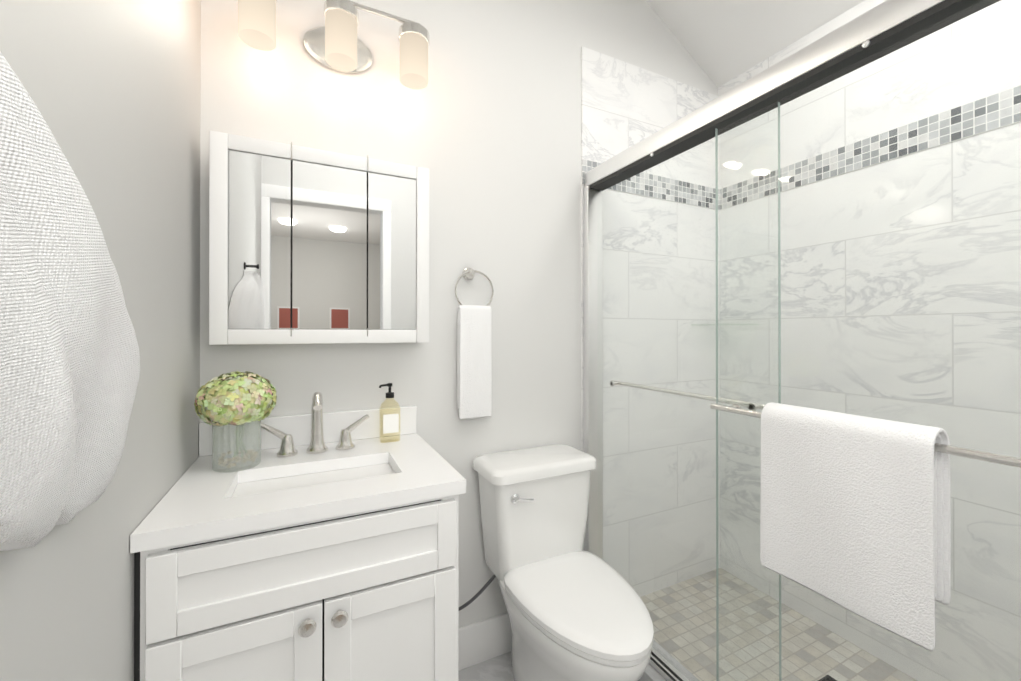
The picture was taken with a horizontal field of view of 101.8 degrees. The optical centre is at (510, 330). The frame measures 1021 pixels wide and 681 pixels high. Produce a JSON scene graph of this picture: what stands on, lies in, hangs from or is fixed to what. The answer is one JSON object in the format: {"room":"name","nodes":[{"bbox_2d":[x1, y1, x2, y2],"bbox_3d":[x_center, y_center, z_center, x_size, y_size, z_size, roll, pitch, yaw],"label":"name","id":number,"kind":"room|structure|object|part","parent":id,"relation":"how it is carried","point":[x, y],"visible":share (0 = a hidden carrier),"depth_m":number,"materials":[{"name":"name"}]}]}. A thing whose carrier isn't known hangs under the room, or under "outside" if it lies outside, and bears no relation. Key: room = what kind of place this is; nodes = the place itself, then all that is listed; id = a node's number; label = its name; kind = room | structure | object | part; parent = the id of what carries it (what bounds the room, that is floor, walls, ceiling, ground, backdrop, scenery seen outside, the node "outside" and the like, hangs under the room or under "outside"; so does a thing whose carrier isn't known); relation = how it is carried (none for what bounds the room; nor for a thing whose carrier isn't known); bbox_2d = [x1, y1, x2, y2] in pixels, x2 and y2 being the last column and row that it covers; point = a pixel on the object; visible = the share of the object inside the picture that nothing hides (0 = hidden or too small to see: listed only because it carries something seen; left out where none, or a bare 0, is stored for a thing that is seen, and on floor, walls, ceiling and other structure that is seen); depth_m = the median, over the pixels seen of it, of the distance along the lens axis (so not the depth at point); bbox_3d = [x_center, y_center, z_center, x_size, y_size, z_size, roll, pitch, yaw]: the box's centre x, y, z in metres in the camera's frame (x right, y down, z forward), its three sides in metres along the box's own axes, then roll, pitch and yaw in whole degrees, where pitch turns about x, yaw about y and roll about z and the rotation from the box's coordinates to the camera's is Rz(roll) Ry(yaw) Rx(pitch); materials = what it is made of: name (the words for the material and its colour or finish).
{"room":"bathroom","nodes":[
{"label":"bathroom","id":0,"kind":"room"},
{"bbox_2d":[0,0,200,680],"bbox_3d":[-0.491,-0.404,0.255,0.100,3.300,2.050,0,0,-26],"label":"wall","id":1,"kind":"structure","parent":0,"point":[113,88],"depth_m":0.70,"materials":[{"name":"paint"}]},
{"bbox_2d":[200,0,717,627],"bbox_3d":[0.072,-0.398,1.726,2.402,3.300,0.100,0,0,-26],"label":"wall","id":2,"kind":"structure","parent":0,"point":[484,126],"depth_m":1.55,"materials":[{"name":"paint"}]},
{"bbox_2d":[209,130,428,344],"bbox_3d":[-0.562,-0.250,1.291,0.598,0.581,0.123,0,0,-26],"label":"upper cabinet","id":3,"kind":"object","parent":2,"relation":"attached to","point":[307,245],"visible":1,"depth_m":1.22,"materials":[{"name":"white paint"}]},
{"bbox_2d":[238,0,428,88],"bbox_3d":[-0.527,-0.903,1.288,0.537,0.209,0.163,0,0,-26],"label":"sconce","id":4,"kind":"object","parent":2,"relation":"attached to","point":[335,43],"visible":1,"depth_m":1.27,"materials":[{"name":"white glass"}]},
{"bbox_2d":[455,267,493,305],"bbox_3d":[-0.138,-0.151,1.541,0.154,0.168,0.044,0,0,-26],"label":"towel ring","id":5,"kind":"object","parent":2,"relation":"attached to","point":[468,273],"visible":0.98,"depth_m":1.54,"materials":[{"name":"silver metal"}]},
{"bbox_2d":[457,305,491,419],"bbox_3d":[-0.132,0.116,1.529,0.124,0.414,0.038,0,0,-26],"label":"towel","id":6,"kind":"object","parent":5,"relation":"hanging from","point":[474,379],"visible":1,"depth_m":1.51,"materials":[{"name":"white fabric"}]},
{"bbox_2d":[458,612,510,670],"bbox_3d":[-0.021,1.176,1.611,0.689,0.150,0.014,0,0,-26],"label":"baseboard","id":7,"kind":"structure","parent":2,"relation":"attached to","point":[483,640],"depth_m":1.57,"materials":[{"name":"white paint"}]},
{"bbox_2d":[581,46,719,596],"bbox_3d":[0.695,0.008,1.968,0.867,2.450,0.008,0,0,-26],"label":"shower wall tile","id":8,"kind":"structure","parent":2,"relation":"attached to","point":[625,105],"depth_m":1.95,"materials":[{"name":"tile"}]},
{"bbox_2d":[582,159,719,209],"bbox_3d":[0.696,-0.678,1.965,0.864,0.109,0.003,0,0,-26],"label":"mosaic band","id":9,"kind":"object","parent":8,"relation":"attached to","point":[635,183],"visible":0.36,"depth_m":1.99,"materials":[{"name":"grey tile"}]},
{"bbox_2d":[697,324,752,325],"bbox_3d":[1.038,-0.026,2.014,0.210,0.008,0.210,0,0,-26],"label":"glass corner shelf","id":10,"kind":"object","parent":2,"relation":"attached to","point":[730,325],"depth_m":1.99,"materials":[{"name":"clear glass"}]},
{"bbox_2d":[458,651,513,680],"bbox_3d":[0.521,1.298,0.798,2.402,0.100,2.150,0,0,-26],"label":"floor","id":11,"kind":"structure","parent":0,"point":[498,668],"depth_m":1.52,"materials":[{"name":"tile"}]},
{"bbox_2d":[130,405,465,680],"bbox_3d":[-0.494,0.757,1.080,0.621,0.985,0.554,0,0,-26],"label":"bathroom vanity","id":12,"kind":"object","parent":11,"relation":"on","point":[331,563],"visible":1,"depth_m":0.88,"materials":[{"name":"white paint"}]},
{"bbox_2d":[130,405,465,553],"bbox_3d":[-0.500,0.396,1.095,0.620,0.262,0.523,0,0,-26],"label":"countertop","id":13,"kind":"structure","parent":12,"relation":"on","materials":[{"name":"stone"}]},
{"bbox_2d":[194,371,276,472],"bbox_3d":[-0.720,0.233,1.092,0.184,0.251,0.186,0,0,-26],"label":"flower vase","id":14,"kind":"object","parent":13,"relation":"on","point":[240,400],"visible":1,"depth_m":1.05,"materials":[{"name":"clear glass"}]},
{"bbox_2d":[261,392,368,456],"bbox_3d":[-0.558,0.268,1.199,0.295,0.182,0.133,0,0,-26],"label":"faucet","id":15,"kind":"object","parent":13,"relation":"on","point":[317,445],"visible":1,"depth_m":1.22,"materials":[{"name":"silver metal"}]},
{"bbox_2d":[379,383,399,442],"bbox_3d":[-0.395,0.266,1.348,0.069,0.188,0.041,0,0,-26],"label":"soap bottle","id":16,"kind":"object","parent":13,"relation":"on","point":[391,422],"visible":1,"depth_m":1.34,"materials":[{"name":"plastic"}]},
{"bbox_2d":[459,444,653,680],"bbox_3d":[0.118,0.857,1.316,0.562,0.786,0.668,0,0,-26],"label":"toilet","id":17,"kind":"object","parent":11,"relation":"on","point":[575,611],"visible":0.9,"depth_m":1.36,"materials":[{"name":"ceramic"}]},
{"bbox_3d":[0.091,0.678,1.531,0.422,0.426,0.242,0,0,-26],"label":"tank","id":18,"kind":"part","parent":17,"relation":"part of","materials":[{"name":"ceramic"}]},
{"bbox_3d":[0.189,1.049,1.329,0.360,0.402,0.620,0,0,-26],"label":"bowl","id":19,"kind":"part","parent":17,"relation":"part of","materials":[{"name":"ceramic"}]},
{"bbox_3d":[0.214,0.823,1.280,0.368,0.048,0.520,0,0,-26],"label":"seat","id":20,"kind":"part","parent":17,"relation":"part of","materials":[{"name":"plastic"}]},
{"bbox_2d":[637,639,699,680],"bbox_3d":[0.778,1.206,0.920,0.140,0.085,1.942,0,0,-26],"label":"curb","id":21,"kind":"object","parent":11,"relation":"on","point":[651,673],"depth_m":1.42,"materials":[{"name":"stone"}]},
{"bbox_2d":[584,0,1020,680],"bbox_3d":[0.772,0.244,0.921,0.077,1.840,1.939,0,0,-26],"label":"shower door","id":22,"kind":"structure","parent":21,"relation":"on","point":[878,32],"depth_m":1.15,"materials":[{"name":"clear glass"}]},
{"bbox_3d":[0.539,0.274,1.426,0.008,1.742,0.755,0,0,-26],"label":"glass","id":23,"kind":"part","parent":22,"relation":"part of","materials":[{"name":"clear glass"}]},
{"bbox_2d":[610,380,765,410],"bbox_3d":[0.565,0.218,1.439,0.048,0.024,0.685,0,0,-26],"label":"bar","id":24,"kind":"object","parent":22,"relation":"attached to","point":[751,406],"visible":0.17,"depth_m":1.38,"materials":[{"name":"silver metal"}]},
{"bbox_2d":[715,128,718,680],"bbox_3d":[0.611,0.274,1.227,0.008,1.742,0.002,0,0,-26],"label":"shower door glass edge","id":25,"kind":"object","parent":22,"relation":"attached to","point":[716,130],"depth_m":1.23,"materials":[{"name":"glass"}]},
{"bbox_2d":[778,102,781,680],"bbox_3d":[0.705,0.273,1.086,0.008,1.742,0.002,0,0,-26],"label":"shower door glass edge","id":26,"kind":"object","parent":22,"relation":"attached to","point":[779,399],"depth_m":1.09,"materials":[{"name":"glass"}]},
{"bbox_2d":[710,403,1020,467],"bbox_3d":[0.765,0.216,0.841,0.054,0.024,0.785,0,0,-26],"label":"bar","id":27,"kind":"object","parent":22,"relation":"attached to","point":[961,451],"visible":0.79,"depth_m":0.73,"materials":[{"name":"silver metal"}]},
{"bbox_2d":[760,402,950,650],"bbox_3d":[0.717,0.379,0.896,0.082,0.399,0.315,0,0,-26],"label":"towel","id":28,"kind":"object","parent":27,"relation":"hanging from","point":[855,514],"visible":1,"depth_m":0.83,"materials":[{"name":"white fabric"}]},
{"bbox_3d":[0.797,0.272,0.846,0.008,1.742,0.846,0,0,-26],"label":"glass","id":29,"kind":"part","parent":22,"relation":"part of","materials":[{"name":"clear glass"}]},
{"bbox_2d":[640,568,916,680],"bbox_3d":[1.177,1.239,1.114,0.747,0.022,1.942,0,0,-26],"label":"shower floor","id":30,"kind":"structure","parent":11,"relation":"on","point":[682,612],"depth_m":1.65,"materials":[{"name":"tile"}]},
{"bbox_2d":[818,675,836,680],"bbox_3d":[1.098,1.225,1.392,0.120,0.007,0.120,0,0,-26],"label":"floor drain","id":31,"kind":"object","parent":30,"relation":"on","point":[829,678],"depth_m":1.46,"materials":[{"name":"grey metal"}]},
{"bbox_2d":[646,0,863,86],"bbox_3d":[0.521,-1.548,0.809,2.402,0.667,2.150,0,0,-26],"label":"ceiling","id":32,"kind":"structure","parent":0,"point":[723,41],"depth_m":1.89,"materials":[{"name":"white paint"}]},
{"bbox_2d":[718,0,1020,680],"bbox_3d":[1.577,-0.400,1.264,0.100,3.300,2.050,0,0,-26],"label":"wall","id":33,"kind":"structure","parent":0,"point":[1010,427],"depth_m":1.49,"materials":[{"name":"tile"}]},
{"bbox_2d":[720,85,1020,209],"bbox_3d":[1.512,-0.680,1.283,0.003,0.109,1.939,0,0,-26],"label":"mosaic band","id":34,"kind":"object","parent":33,"relation":"attached to","point":[932,129],"depth_m":1.52,"materials":[{"name":"grey tile"}]},
{"bbox_3d":[-0.369,-0.319,0.192,0.063,0.036,0.036,0,0,-26],"label":"robe hook","id":35,"kind":"object","parent":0,"visible":0},
{"bbox_2d":[0,51,139,550],"bbox_3d":[-0.404,-0.026,0.285,0.090,0.534,0.810,0,0,-26],"label":"towel","id":36,"kind":"object","parent":35,"relation":"hanging from","point":[69,363],"visible":1,"depth_m":0.39,"materials":[{"name":"white fabric"}]}
]}

